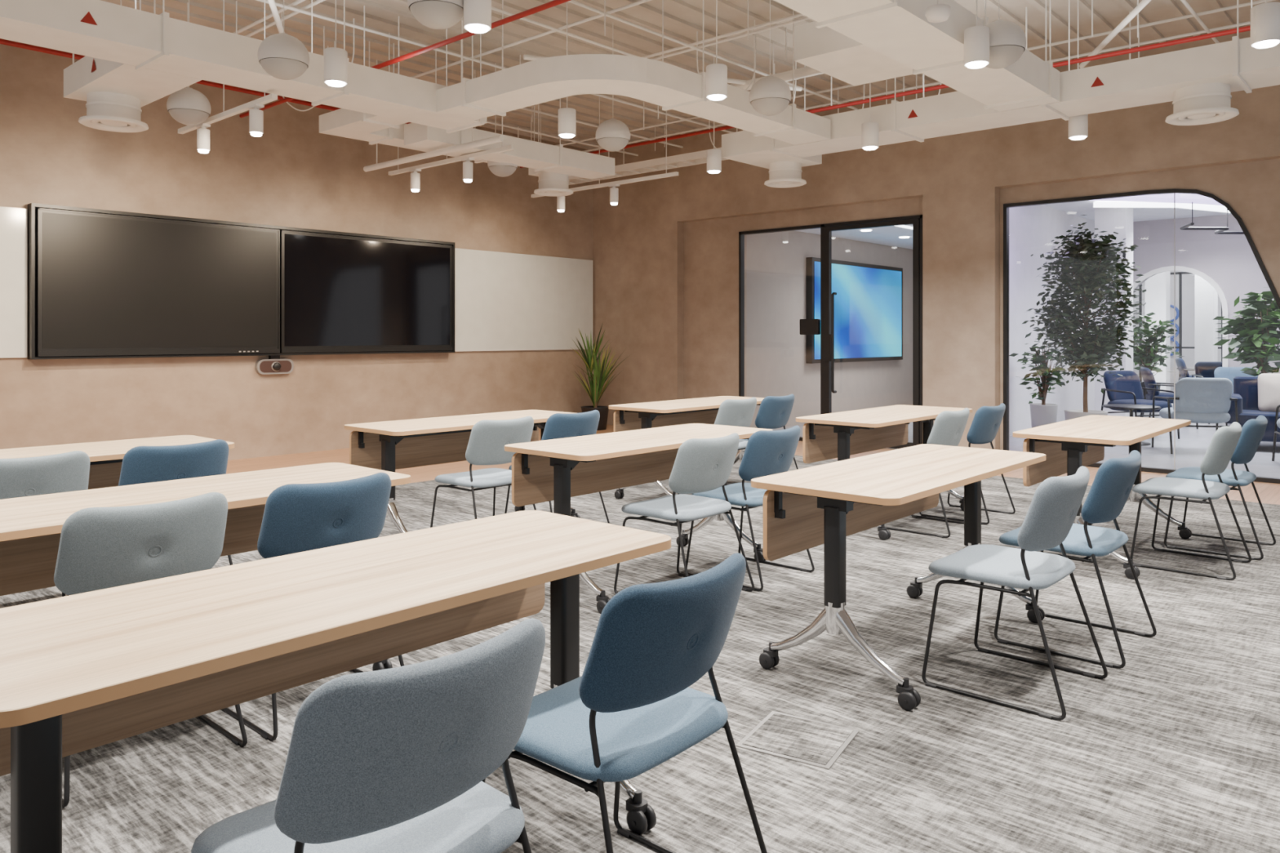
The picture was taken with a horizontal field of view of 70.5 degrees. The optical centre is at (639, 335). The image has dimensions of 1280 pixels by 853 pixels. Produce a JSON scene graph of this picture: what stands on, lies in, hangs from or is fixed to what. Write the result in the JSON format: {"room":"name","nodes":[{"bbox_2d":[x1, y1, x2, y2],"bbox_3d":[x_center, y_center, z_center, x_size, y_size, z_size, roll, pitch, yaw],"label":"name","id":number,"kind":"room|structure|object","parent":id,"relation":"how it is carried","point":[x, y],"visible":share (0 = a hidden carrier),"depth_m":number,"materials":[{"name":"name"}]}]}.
{"room":"training room","nodes":[
{"label":"training room","id":0,"kind":"room"},
{"bbox_2d":[0,38,592,460],"bbox_3d":[-4.880,-0.718,8.753,0.200,4.000,12.900,0,0,42],"label":"wall","id":1,"kind":"structure","parent":0,"point":[295,175],"depth_m":9.55,"materials":[{"name":"beige paint"}]},
{"bbox_2d":[0,206,26,358],"bbox_3d":[-6.388,-0.463,6.902,0.029,1.310,2.930,0,0,42],"label":"whiteboard","id":2,"kind":"object","parent":1,"relation":"attached to","point":[13,221],"visible":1,"depth_m":7.91,"materials":[{"name":"white glass"}]},
{"bbox_2d":[35,208,279,356],"bbox_3d":[-4.576,-0.470,8.796,0.094,1.305,2.200,0,0,42],"label":"display","id":3,"kind":"object","parent":1,"relation":"attached to","point":[106,284],"visible":1,"depth_m":8.64,"materials":[{"name":"glass"}]},
{"bbox_2d":[27,203,455,359],"bbox_3d":[-3.859,-0.477,9.650,0.120,1.371,4.520,0,0,42],"label":"frame","id":4,"kind":"object","parent":1,"relation":"attached to","point":[31,206],"visible":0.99,"depth_m":8.63,"materials":[{"name":"metal"}]},
{"bbox_2d":[254,355,293,374],"bbox_3d":[-3.880,0.307,9.642,0.100,0.199,0.400,0,0,42],"label":"camera","id":5,"kind":"object","parent":1,"relation":"attached to","point":[274,364],"visible":1,"depth_m":9.61,"materials":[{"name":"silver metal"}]},
{"bbox_2d":[280,230,453,352],"bbox_3d":[-3.091,-0.470,10.466,0.071,1.305,2.210,0,0,42],"label":"display","id":6,"kind":"object","parent":1,"relation":"attached to","point":[339,293],"visible":1,"depth_m":10.35,"materials":[{"name":"glass"}]},
{"bbox_2d":[455,248,593,351],"bbox_3d":[-1.535,-0.453,12.301,0.033,1.300,2.510,0,0,42],"label":"whiteboard","id":7,"kind":"object","parent":1,"relation":"attached to","point":[504,301],"visible":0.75,"depth_m":12.19,"materials":[{"name":"white glass"}]},
{"bbox_2d":[0,449,1279,852],"bbox_3d":[0.393,1.332,3.243,9.750,0.100,11.350,0,0,42],"label":"floor","id":8,"kind":"structure","parent":0,"point":[1177,749],"depth_m":3.03,"materials":[{"name":"carpet"}]},
{"bbox_2d":[0,450,89,596],"bbox_3d":[-2.620,0.885,3.805,0.512,0.804,0.509,0,0,42],"label":"office chair","id":9,"kind":"object","parent":8,"relation":"on","point":[67,472],"visible":0.38,"depth_m":3.69,"materials":[{"name":"grey fabric"}]},
{"bbox_2d":[0,435,234,489],"bbox_3d":[-2.767,0.912,4.193,0.638,0.740,1.550,0,0,42],"label":"table","id":10,"kind":"object","parent":8,"relation":"on","point":[106,457],"visible":0.12,"depth_m":4.48,"materials":[{"name":"brown wood"}]},
{"bbox_2d":[53,492,247,807],"bbox_3d":[-1.575,0.885,2.799,0.512,0.804,0.509,0,0,42],"label":"office chair","id":11,"kind":"object","parent":8,"relation":"on","point":[100,548],"visible":0.42,"depth_m":2.62,"materials":[{"name":"grey fabric"}]},
{"bbox_2d":[118,439,232,565],"bbox_3d":[-2.217,0.885,4.223,0.512,0.804,0.509,0,0,42],"label":"office chair","id":12,"kind":"object","parent":8,"relation":"on","point":[140,464],"visible":0.31,"depth_m":4.04,"materials":[{"name":"blue fabric"}]},
{"bbox_2d":[0,462,410,671],"bbox_3d":[-1.605,0.912,3.122,0.638,0.740,1.550,0,0,42],"label":"table","id":13,"kind":"object","parent":8,"relation":"on","point":[31,526],"visible":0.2,"depth_m":3.05,"materials":[{"name":"brown wood"}]},
{"bbox_2d":[222,472,404,741],"bbox_3d":[-1.171,0.885,3.203,0.512,0.804,0.509,0,0,42],"label":"office chair","id":14,"kind":"object","parent":8,"relation":"on","point":[297,517],"visible":0.41,"depth_m":3.01,"materials":[{"name":"blue fabric"}]},
{"bbox_2d":[0,510,671,852],"bbox_3d":[-0.634,0.912,2.062,0.638,0.740,1.550,0,0,42],"label":"table","id":15,"kind":"object","parent":8,"relation":"on","point":[79,673],"visible":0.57,"depth_m":1.90,"materials":[{"name":"brown wood"}]},
{"bbox_2d":[191,617,545,852],"bbox_3d":[-0.445,0.885,1.542,0.512,0.804,0.509,0,0,42],"label":"office chair","id":16,"kind":"object","parent":8,"relation":"on","point":[393,760],"visible":1,"depth_m":1.39,"materials":[{"name":"grey fabric"}]},
{"bbox_2d":[344,409,580,533],"bbox_3d":[-1.080,0.912,5.890,0.638,0.740,1.550,0,0,42],"label":"table","id":17,"kind":"object","parent":8,"relation":"on","point":[391,446],"visible":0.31,"depth_m":5.71,"materials":[{"name":"brown wood"}]},
{"bbox_2d":[430,416,536,528],"bbox_3d":[-0.924,0.885,5.454,0.512,0.804,0.509,0,0,42],"label":"office chair","id":18,"kind":"object","parent":8,"relation":"on","point":[488,438],"visible":0.8,"depth_m":5.29,"materials":[{"name":"grey fabric"}]},
{"bbox_2d":[504,409,609,524],"bbox_3d":[-0.544,0.885,5.906,0.512,0.804,0.509,0,0,42],"label":"office chair","id":19,"kind":"object","parent":8,"relation":"on","point":[557,425],"visible":0.3,"depth_m":5.71,"materials":[{"name":"blue fabric"}]},
{"bbox_2d":[482,552,767,852],"bbox_3d":[-0.042,0.885,2.007,0.512,0.804,0.509,0,0,41],"label":"office chair","id":20,"kind":"object","parent":8,"relation":"on","point":[633,708],"visible":0.95,"depth_m":1.85,"materials":[{"name":"blue fabric"}]},
{"bbox_2d":[504,423,772,613],"bbox_3d":[0.048,0.912,4.857,0.638,0.740,1.550,0,0,42],"label":"table","id":21,"kind":"object","parent":8,"relation":"on","point":[558,470],"visible":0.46,"depth_m":4.66,"materials":[{"name":"brown wood"}]},
{"bbox_2d":[613,432,754,594],"bbox_3d":[0.217,0.885,4.510,0.512,0.804,0.509,0,0,42],"label":"office chair","id":22,"kind":"object","parent":8,"relation":"on","point":[700,464],"visible":0.96,"depth_m":4.36,"materials":[{"name":"grey fabric"}]},
{"bbox_2d":[608,395,764,498],"bbox_3d":[0.474,0.912,7.411,0.638,0.740,1.550,0,0,42],"label":"table","id":23,"kind":"object","parent":8,"relation":"on","point":[641,415],"visible":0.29,"depth_m":7.15,"materials":[{"name":"brown wood"}]},
{"bbox_2d":[677,396,756,493],"bbox_3d":[0.643,0.885,7.138,0.512,0.804,0.509,0,0,42],"label":"office chair","id":24,"kind":"object","parent":8,"relation":"on","point":[731,412],"visible":0.41,"depth_m":6.94,"materials":[{"name":"grey fabric"}]},
{"bbox_2d":[685,425,814,591],"bbox_3d":[0.587,0.885,4.876,0.512,0.804,0.509,0,0,42],"label":"office chair","id":25,"kind":"object","parent":8,"relation":"on","point":[766,452],"visible":0.8,"depth_m":4.69,"materials":[{"name":"blue fabric"}]},
{"bbox_2d":[740,394,798,469],"bbox_3d":[1.006,0.885,7.512,0.512,0.804,0.509,0,0,42],"label":"office chair","id":26,"kind":"object","parent":8,"relation":"on","point":[774,412],"visible":0.48,"depth_m":7.31,"materials":[{"name":"blue fabric"}]},
{"bbox_2d":[735,711,858,769],"bbox_3d":[0.504,1.279,2.881,0.300,0.006,0.300,0,0,30],"label":"box","id":27,"kind":"object","parent":8,"relation":"on","point":[814,743],"visible":1,"depth_m":2.87,"materials":[{"name":"metal"}]},
{"bbox_2d":[795,404,972,540],"bbox_3d":[1.748,0.912,6.361,0.638,0.740,1.550,0,0,42],"label":"table","id":28,"kind":"object","parent":8,"relation":"on","point":[839,435],"visible":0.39,"depth_m":6.19,"materials":[{"name":"brown wood"}]},
{"bbox_2d":[751,444,1045,711],"bbox_3d":[1.136,0.912,3.778,0.638,0.740,1.550,0,0,42],"label":"table","id":29,"kind":"object","parent":8,"relation":"on","point":[805,508],"visible":0.86,"depth_m":3.47,"materials":[{"name":"brown wood"}]},
{"bbox_2d":[884,408,969,537],"bbox_3d":[1.932,0.885,6.074,0.512,0.804,0.509,0,0,42],"label":"office chair","id":30,"kind":"object","parent":8,"relation":"on","point":[948,427],"visible":0.45,"depth_m":5.85,"materials":[{"name":"grey fabric"}]},
{"bbox_2d":[919,403,1015,524],"bbox_3d":[2.336,0.885,6.478,0.512,0.804,0.509,0,0,42],"label":"office chair","id":31,"kind":"object","parent":8,"relation":"on","point":[986,422],"visible":0.54,"depth_m":6.27,"materials":[{"name":"blue fabric"}]},
{"bbox_2d":[921,466,1107,720],"bbox_3d":[1.384,0.885,3.354,0.512,0.804,0.509,0,0,42],"label":"office chair","id":32,"kind":"object","parent":8,"relation":"on","point":[1055,505],"visible":1,"depth_m":3.21,"materials":[{"name":"grey fabric"}]},
{"bbox_2d":[994,449,1156,668],"bbox_3d":[1.833,0.885,3.824,0.512,0.804,0.509,0,0,42],"label":"office chair","id":33,"kind":"object","parent":8,"relation":"on","point":[1109,491],"visible":0.74,"depth_m":3.63,"materials":[{"name":"blue fabric"}]},
{"bbox_2d":[1012,414,1191,579],"bbox_3d":[2.810,0.912,5.447,0.638,0.740,1.550,0,0,42],"label":"table","id":34,"kind":"object","parent":8,"relation":"on","point":[1069,445],"visible":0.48,"depth_m":5.22,"materials":[{"name":"brown wood"}]},
{"bbox_2d":[1129,422,1251,580],"bbox_3d":[3.083,0.885,5.081,0.512,0.804,0.509,0,0,42],"label":"office chair","id":35,"kind":"object","parent":8,"relation":"on","point":[1223,444],"visible":0.99,"depth_m":4.93,"materials":[{"name":"grey fabric"}]},
{"bbox_2d":[1164,415,1275,559],"bbox_3d":[3.521,0.885,5.508,0.512,0.804,0.509,0,0,42],"label":"office chair","id":36,"kind":"object","parent":8,"relation":"on","point":[1253,430],"visible":0.72,"depth_m":5.32,"materials":[{"name":"blue fabric"}]},
{"bbox_2d":[101,0,1279,151],"bbox_3d":[-0.201,-2.778,4.550,12.780,0.180,12.900,0,0,42],"label":"ceiling","id":37,"kind":"structure","parent":0,"point":[682,19],"depth_m":8.07,"materials":[{"name":"paint"}]},
{"bbox_2d":[63,0,202,106],"bbox_3d":[-3.547,-2.203,6.302,1.200,0.970,0.485,0,0,42],"label":"air duct","id":38,"kind":"object","parent":37,"relation":"hanging from","point":[87,74],"visible":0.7,"depth_m":6.21,"materials":[{"name":"metal"}]},
{"bbox_2d":[78,91,148,132],"bbox_3d":[-3.799,-1.615,6.545,0.440,0.205,0.440,0,0,42],"label":"diffuser","id":39,"kind":"object","parent":38,"relation":"attached to","point":[105,111],"visible":1,"depth_m":6.43,"materials":[{"name":"white paint"}]},
{"bbox_2d":[166,0,211,125],"bbox_3d":[-3.388,-2.136,6.808,0.300,1.103,0.300,0,0,42],"label":"speaker","id":40,"kind":"object","parent":37,"relation":"hanging from","point":[188,105],"visible":0.98,"depth_m":6.71},
{"bbox_2d":[177,0,277,153],"bbox_3d":[-3.154,-2.061,6.866,1.630,1.254,0.094,0,0,42],"label":"track light","id":41,"kind":"object","parent":37,"relation":"hanging from","point":[255,115],"visible":0.99,"depth_m":6.75,"materials":[{"name":"white paint"}]},
{"bbox_2d":[0,0,486,133],"bbox_3d":[-3.944,-2.193,4.632,0.470,0.990,7.620,0,0,42],"label":"air duct","id":42,"kind":"object","parent":37,"relation":"hanging from","point":[96,28],"depth_m":5.71,"materials":[{"name":"metal"}]},
{"bbox_2d":[257,0,309,79],"bbox_3d":[-2.197,-2.136,5.590,0.300,1.103,0.300,0,0,42],"label":"speaker","id":43,"kind":"object","parent":37,"relation":"hanging from","point":[282,55],"visible":1,"depth_m":5.49},
{"bbox_2d":[324,0,347,87],"bbox_3d":[-1.887,-2.121,5.621,0.140,1.134,0.140,0,0,42],"label":"pendant light","id":44,"kind":"object","parent":37,"relation":"hanging from","point":[335,60],"visible":1,"depth_m":5.57,"materials":[{"name":"white paint"}]},
{"bbox_2d":[319,5,496,163],"bbox_3d":[-1.731,-2.218,8.263,1.120,0.940,2.020,0,0,42],"label":"air duct","id":45,"kind":"object","parent":37,"relation":"hanging from","point":[344,122],"visible":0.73,"depth_m":7.79,"materials":[{"name":"metal"}]},
{"bbox_2d":[363,35,504,171],"bbox_3d":[-1.929,-2.154,8.253,2.100,1.068,0.056,0,0,42],"label":"pipe","id":46,"kind":"object","parent":37,"relation":"hanging from","point":[500,138],"visible":0.8,"depth_m":8.07,"materials":[{"name":"metal"}]},
{"bbox_2d":[407,0,463,29],"bbox_3d":[-1.043,-2.136,4.660,0.300,1.103,0.300,0,0,42],"label":"speaker","id":47,"kind":"object","parent":37,"relation":"hanging from","point":[433,14],"visible":0.96,"depth_m":4.59},
{"bbox_2d":[388,71,515,191],"bbox_3d":[-1.849,-2.061,8.678,1.950,1.254,0.094,0,0,42],"label":"track light","id":48,"kind":"object","parent":37,"relation":"hanging from","point":[467,164],"visible":0.99,"depth_m":8.56,"materials":[{"name":"white paint"}]},
{"bbox_2d":[463,0,491,33],"bbox_3d":[-0.828,-2.121,4.615,0.140,1.134,0.140,0,0,42],"label":"pendant light","id":49,"kind":"object","parent":37,"relation":"hanging from","point":[477,13],"visible":1,"depth_m":4.56,"materials":[{"name":"white paint"}]},
{"bbox_2d":[487,160,517,177],"bbox_3d":[-1.368,-2.136,9.026,0.300,1.103,0.300,0,0,42],"label":"speaker","id":50,"kind":"object","parent":37,"relation":"hanging from","point":[499,169],"visible":0.47,"depth_m":8.93},
{"bbox_2d":[404,39,614,178],"bbox_3d":[-1.184,-2.183,8.827,0.400,1.010,2.350,0,0,42],"label":"air duct","id":51,"kind":"object","parent":37,"relation":"hanging from","point":[538,156],"visible":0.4,"depth_m":8.69,"materials":[{"name":"metal"}]},
{"bbox_2d":[528,103,571,176],"bbox_3d":[-0.928,-2.203,9.673,0.390,0.970,0.350,0,0,42],"label":"air duct","id":52,"kind":"object","parent":37,"relation":"hanging from","point":[531,171],"visible":0.15,"depth_m":9.65,"materials":[{"name":"metal"}]},
{"bbox_2d":[533,171,573,196],"bbox_3d":[-0.920,-1.615,9.645,0.420,0.205,0.420,0,0,42],"label":"diffuser","id":53,"kind":"object","parent":52,"relation":"attached to","point":[550,184],"visible":0.99,"depth_m":9.52,"materials":[{"name":"white paint"}]},
{"bbox_2d":[558,1,576,137],"bbox_3d":[-0.571,-2.121,7.086,0.140,1.134,0.140,0,0,42],"label":"pendant light","id":54,"kind":"object","parent":37,"relation":"hanging from","point":[566,116],"visible":1,"depth_m":7.03,"materials":[{"name":"white paint"}]},
{"bbox_2d":[530,96,678,212],"bbox_3d":[-0.451,-2.061,10.084,2.250,1.254,0.094,0,0,42],"label":"track light","id":55,"kind":"object","parent":37,"relation":"hanging from","point":[614,192],"visible":0.9,"depth_m":9.91,"materials":[{"name":"white paint"}]},
{"bbox_2d":[595,118,630,151],"bbox_3d":[-0.232,-2.136,7.777,0.300,1.103,0.300,0,0,42],"label":"speaker","id":56,"kind":"object","parent":37,"relation":"hanging from","point":[612,135],"visible":1,"depth_m":7.67},
{"bbox_2d":[0,0,1250,168],"bbox_3d":[-0.324,-2.419,4.256,11.771,0.538,11.700,0,0,42],"label":"pipe","id":57,"kind":"object","parent":37,"relation":"hanging from","point":[550,4],"visible":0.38,"depth_m":7.56,"materials":[{"name":"metal"}]},
{"bbox_2d":[435,0,831,144],"bbox_3d":[0.049,-2.193,7.424,1.790,0.990,2.890,0,0,42],"label":"air duct","id":58,"kind":"object","parent":37,"relation":"hanging from","point":[665,85],"visible":0.92,"depth_m":6.55,"materials":[{"name":"metal"}]},
{"bbox_2d":[120,0,1274,155],"bbox_3d":[-0.242,-2.380,4.519,12.200,0.616,12.200,0,0,42],"label":"conduit","id":59,"kind":"object","parent":37,"relation":"attached to","point":[804,72],"visible":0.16,"depth_m":7.75,"materials":[{"name":"metal"}]},
{"bbox_2d":[706,56,721,173],"bbox_3d":[0.706,-2.121,8.641,0.140,1.134,0.140,0,0,42],"label":"pendant light","id":60,"kind":"object","parent":37,"relation":"hanging from","point":[713,156],"visible":0.98,"depth_m":8.58,"materials":[{"name":"white paint"}]},
{"bbox_2d":[706,0,727,100],"bbox_3d":[0.503,-2.121,5.947,0.140,1.134,0.140,0,0,42],"label":"pendant light","id":61,"kind":"object","parent":37,"relation":"hanging from","point":[716,73],"visible":1,"depth_m":5.89,"materials":[{"name":"white paint"}]},
{"bbox_2d":[749,0,791,115],"bbox_3d":[0.934,-2.136,6.501,0.300,1.103,0.300,0,0,42],"label":"speaker","id":62,"kind":"object","parent":37,"relation":"hanging from","point":[770,95],"visible":1,"depth_m":6.40},
{"bbox_2d":[794,21,912,85],"bbox_3d":[1.711,-2.353,6.730,0.750,0.670,0.900,0,0,42],"label":"air duct","id":63,"kind":"object","parent":37,"relation":"hanging from","point":[825,50],"visible":0.35,"depth_m":6.62,"materials":[{"name":"metal"}]},
{"bbox_2d":[568,11,1139,185],"bbox_3d":[3.267,-2.378,8.425,12.000,0.620,0.300,0,0,42],"label":"cable tray","id":64,"kind":"object","parent":37,"relation":"hanging from","point":[699,157],"visible":0.19,"depth_m":11.09,"materials":[{"name":"white paint"}]},
{"bbox_2d":[861,82,879,150],"bbox_3d":[1.918,-2.121,7.552,0.140,1.134,0.140,0,0,42],"label":"pendant light","id":65,"kind":"object","parent":37,"relation":"hanging from","point":[869,130],"visible":0.98,"depth_m":7.50,"materials":[{"name":"white paint"}]},
{"bbox_2d":[774,0,1059,111],"bbox_3d":[0.710,-2.193,4.336,0.480,0.990,6.600,0,0,42],"label":"air duct","id":66,"kind":"object","parent":37,"relation":"hanging from","point":[900,30],"visible":0.8,"depth_m":5.39,"materials":[{"name":"metal"}]},
{"bbox_2d":[924,0,951,22],"bbox_3d":[1.553,-2.161,4.721,0.130,1.035,0.130,0,0,42],"label":"speaker","id":67,"kind":"object","parent":37,"relation":"hanging from","point":[936,13],"visible":1,"depth_m":4.68,"materials":[{"name":"white paint"}]},
{"bbox_2d":[964,0,989,68],"bbox_3d":[1.944,-2.121,5.231,0.140,1.134,0.140,0,0,42],"label":"pendant light","id":68,"kind":"object","parent":37,"relation":"hanging from","point":[976,38],"visible":1,"depth_m":5.18,"materials":[{"name":"white paint"}]},
{"bbox_2d":[721,0,1279,164],"bbox_3d":[3.991,-2.193,6.201,8.150,0.990,0.560,0,0,42],"label":"air duct","id":69,"kind":"object","parent":37,"relation":"hanging from","point":[1154,78],"depth_m":6.82,"materials":[{"name":"metal"}]},
{"bbox_2d":[764,160,806,187],"bbox_3d":[1.455,-1.615,9.071,0.420,0.205,0.420,0,0,42],"label":"diffuser","id":70,"kind":"object","parent":69,"relation":"attached to","point":[784,174],"visible":1,"depth_m":8.94,"materials":[{"name":"white paint"}]},
{"bbox_2d":[1164,82,1239,125],"bbox_3d":[3.917,-1.615,6.321,0.440,0.205,0.440,0,0,42],"label":"diffuser","id":71,"kind":"object","parent":69,"relation":"attached to","point":[1204,103],"visible":1,"depth_m":6.21,"materials":[{"name":"white paint"}]},
{"bbox_2d":[984,0,1026,68],"bbox_3d":[2.121,-2.136,5.354,0.300,1.103,0.300,0,0,42],"label":"speaker","id":72,"kind":"object","parent":37,"relation":"hanging from","point":[1007,40],"visible":0.8,"depth_m":5.24},
{"bbox_2d":[1068,0,1088,140],"bbox_3d":[3.462,-2.121,7.160,0.140,1.134,0.140,0,0,42],"label":"pendant light","id":73,"kind":"object","parent":37,"relation":"hanging from","point":[1077,125],"visible":0.71,"depth_m":7.11,"materials":[{"name":"white paint"}]},
{"bbox_2d":[1250,0,1279,48],"bbox_3d":[3.358,-2.121,4.861,0.140,1.134,0.140,0,0,42],"label":"pendant light","id":74,"kind":"object","parent":37,"relation":"hanging from","point":[1265,16],"visible":1,"depth_m":4.81,"materials":[{"name":"white paint"}]},
{"bbox_2d":[226,386,1279,504],"bbox_3d":[7.470,1.332,8.749,18.580,0.100,29.000,0,0,42],"label":"floor","id":75,"kind":"structure","parent":0,"point":[1268,493],"depth_m":9.29,"materials":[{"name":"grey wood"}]},
{"bbox_2d":[567,322,626,430],"bbox_3d":[-0.599,0.550,12.439,0.849,1.464,0.948,0,0,-15],"label":"yucca plant","id":76,"kind":"object","parent":75,"relation":"on","point":[599,376],"visible":0.98,"depth_m":12.34,"materials":[{"name":"green plant"}]},
{"bbox_2d":[1008,332,1066,427],"bbox_3d":[4.996,0.617,11.330,0.653,1.330,0.687,0,0,42],"label":"ficus plant","id":77,"kind":"object","parent":75,"relation":"on","point":[1043,413],"visible":0.93,"depth_m":11.22,"materials":[{"name":"green plant"}]},
{"bbox_2d":[1022,214,1146,420],"bbox_3d":[5.011,-0.044,10.268,1.252,2.652,1.246,0,0,-37],"label":"tree","id":78,"kind":"object","parent":75,"relation":"on","point":[1095,343],"visible":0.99,"depth_m":10.13,"materials":[{"name":"green plant"}]},
{"bbox_2d":[1102,404,1161,445],"bbox_3d":[5.833,1.057,10.757,0.620,0.450,0.620,0,0,42],"label":"round coffee table","id":79,"kind":"object","parent":75,"relation":"on","point":[1124,406],"visible":0.66,"depth_m":10.64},
{"bbox_2d":[1101,370,1179,439],"bbox_3d":[6.281,0.868,11.454,0.684,0.832,0.658,0,0,-18],"label":"lounge armchair","id":80,"kind":"object","parent":75,"relation":"on","point":[1126,388],"visible":0.88,"depth_m":11.57,"materials":[{"name":"blue fabric"}]},
{"bbox_2d":[1094,207,1217,416],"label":"window","id":81,"kind":"structure","parent":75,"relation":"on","point":[1111,220],"depth_m":16.76,"materials":[{"name":"glass"}]},
{"bbox_2d":[1133,311,1184,398],"bbox_3d":[9.258,0.425,16.562,0.987,1.714,1.108,0,0,-7],"label":"ficus plant","id":82,"kind":"object","parent":75,"relation":"on","point":[1145,357],"visible":0.76,"depth_m":16.45,"materials":[{"name":"green plant"}]},
{"bbox_2d":[1140,367,1198,429],"bbox_3d":[7.491,0.868,12.880,0.658,0.832,0.684,0,0,22],"label":"lounge armchair","id":83,"kind":"object","parent":75,"relation":"on","point":[1147,375],"visible":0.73,"depth_m":12.73,"materials":[{"name":"blue fabric"}]},
{"bbox_2d":[1138,271,1222,382],"bbox_3d":[12.021,-0.068,20.152,1.650,2.700,0.050,0,0,42],"label":"wall","id":84,"kind":"structure","parent":75,"relation":"on","point":[1180,273],"depth_m":20.14,"materials":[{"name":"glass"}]},
{"bbox_2d":[1151,377,1238,453],"bbox_3d":[6.145,0.868,10.030,0.684,0.832,0.658,0,0,12],"label":"lounge armchair","id":85,"kind":"object","parent":75,"relation":"on","point":[1197,400],"visible":0.92,"depth_m":9.78,"materials":[{"name":"grey fabric"}]},
{"bbox_2d":[1191,361,1222,377],"bbox_3d":[9.939,0.868,15.580,0.684,0.832,0.658,0,0,12],"label":"lounge chair","id":86,"kind":"object","parent":75,"relation":"on","point":[1202,369],"visible":0.3,"depth_m":15.80,"materials":[{"name":"blue fabric"}]},
{"bbox_2d":[1208,367,1257,426],"bbox_3d":[8.529,0.868,12.814,0.684,0.832,0.658,0,0,12],"label":"lounge armchair","id":87,"kind":"object","parent":75,"relation":"on","point":[1229,373],"visible":0.12,"depth_m":13.04,"materials":[{"name":"blue fabric"}]},
{"bbox_2d":[1212,290,1279,376],"bbox_3d":[7.981,0.333,11.684,1.048,1.897,1.238,0,0,42],"label":"ficus plant","id":88,"kind":"object","parent":75,"relation":"on","point":[1252,331],"visible":0.83,"depth_m":11.54,"materials":[{"name":"green plant"}]},
{"bbox_2d":[1225,373,1279,442],"bbox_3d":[7.498,0.857,10.067,1.700,0.850,0.840,0,0,32],"label":"sofa","id":89,"kind":"object","parent":75,"relation":"on","point":[1256,396],"visible":0.83,"depth_m":10.30,"materials":[{"name":"fabric"}]},
{"bbox_2d":[1257,373,1279,412],"bbox_3d":[7.286,0.652,10.294,0.440,0.440,0.202,0,0,32],"label":"cushion","id":90,"kind":"object","parent":89,"relation":"on","point":[1268,384],"depth_m":10.31,"materials":[{"name":"beige fabric"}]},
{"bbox_2d":[746,230,912,427],"bbox_3d":[4.329,-0.268,13.385,2.850,3.100,6.300,0,0,42],"label":"wall","id":91,"kind":"structure","parent":0,"point":[777,366],"depth_m":13.01,"materials":[{"name":"paint"}]},
{"bbox_2d":[805,257,902,363],"bbox_3d":[3.420,-0.368,14.202,0.104,1.540,2.900,0,0,42],"label":"display","id":92,"kind":"object","parent":91,"relation":"attached to","point":[868,298],"visible":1,"depth_m":14.15,"materials":[{"name":"blue"}]},
{"bbox_2d":[794,224,912,249],"bbox_3d":[4.335,-1.520,13.279,2.680,0.075,6.130,0,0,42],"label":"ceiling","id":93,"kind":"structure","parent":0,"point":[899,236],"depth_m":13.43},
{"bbox_2d":[592,24,1279,449],"bbox_3d":[3.962,-0.718,9.184,12.380,4.000,0.140,0,0,42],"label":"wall","id":94,"kind":"structure","parent":0,"point":[638,241],"depth_m":9.78,"materials":[{"name":"beige paint"}]},
{"bbox_2d":[684,158,1279,449],"bbox_3d":[4.059,-0.718,9.292,12.380,4.000,0.150,0,0,42],"label":"wall","id":95,"kind":"structure","parent":0,"point":[1251,188],"depth_m":10.86,"materials":[{"name":"beige paint"}]},
{"bbox_2d":[738,214,922,444],"bbox_3d":[2.222,-0.028,10.868,2.480,2.620,0.080,0,0,42],"label":"door frame","id":96,"kind":"structure","parent":95,"relation":"in","point":[741,234],"depth_m":10.86,"materials":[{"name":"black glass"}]},
{"bbox_2d":[824,218,919,448],"bbox_3d":[2.634,-0.013,10.414,1.190,2.570,0.146,0,0,42],"label":"door","id":97,"kind":"structure","parent":95,"relation":"in","point":[828,295],"depth_m":10.32,"materials":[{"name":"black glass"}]},
{"bbox_2d":[1003,188,1279,484],"bbox_3d":[4.906,-0.043,8.450,2.977,2.651,0.070,0,0,42],"label":"window","id":98,"kind":"structure","parent":95,"relation":"in","point":[1006,206],"depth_m":8.86,"materials":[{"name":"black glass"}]},
{"bbox_2d":[1008,204,1094,435],"bbox_3d":[5.411,-0.268,12.413,0.060,3.100,6.300,0,0,42],"label":"wall partition","id":99,"kind":"structure","parent":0,"point":[1033,229],"depth_m":12.22,"materials":[{"name":"paint"}]},
{"bbox_2d":[1044,200,1231,222],"bbox_3d":[12.617,-1.868,12.660,16.150,0.100,16.300,0,0,42],"label":"ceiling","id":100,"kind":"structure","parent":0,"point":[1081,207],"depth_m":13.29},
{"bbox_2d":[1088,193,1222,205],"bbox_3d":[7.208,-1.763,11.831,5.269,0.090,0.768,0,0,-15],"label":"light","id":101,"kind":"object","parent":100,"relation":"attached to","point":[1166,197],"visible":0.24,"depth_m":11.43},
{"bbox_2d":[1093,200,1230,213],"bbox_3d":[7.333,-1.773,11.568,3.756,0.070,2.018,0,0,-16],"label":"recessed light","id":102,"kind":"object","parent":100,"relation":"in","point":[1096,204],"visible":0.43,"depth_m":12.20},
{"bbox_2d":[1133,271,1221,386],"bbox_3d":[12.673,-0.268,12.610,16.200,3.100,16.300,0,0,42],"label":"wall","id":103,"kind":"structure","parent":0,"point":[1188,280],"depth_m":22.60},
{"bbox_2d":[1133,213,1279,376],"bbox_3d":[11.537,-0.268,11.346,16.000,3.100,0.300,0,0,42],"label":"wall","id":104,"kind":"structure","parent":0,"point":[1229,260],"depth_m":13.74,"materials":[{"name":"paint"}]},
{"bbox_2d":[1133,266,1228,367],"bbox_3d":[8.268,0.099,14.067,1.470,2.365,0.060,0,0,42],"label":"trim","id":105,"kind":"structure","parent":104,"relation":"attached to","point":[1223,299],"depth_m":13.71,"materials":[{"name":"white paint"}]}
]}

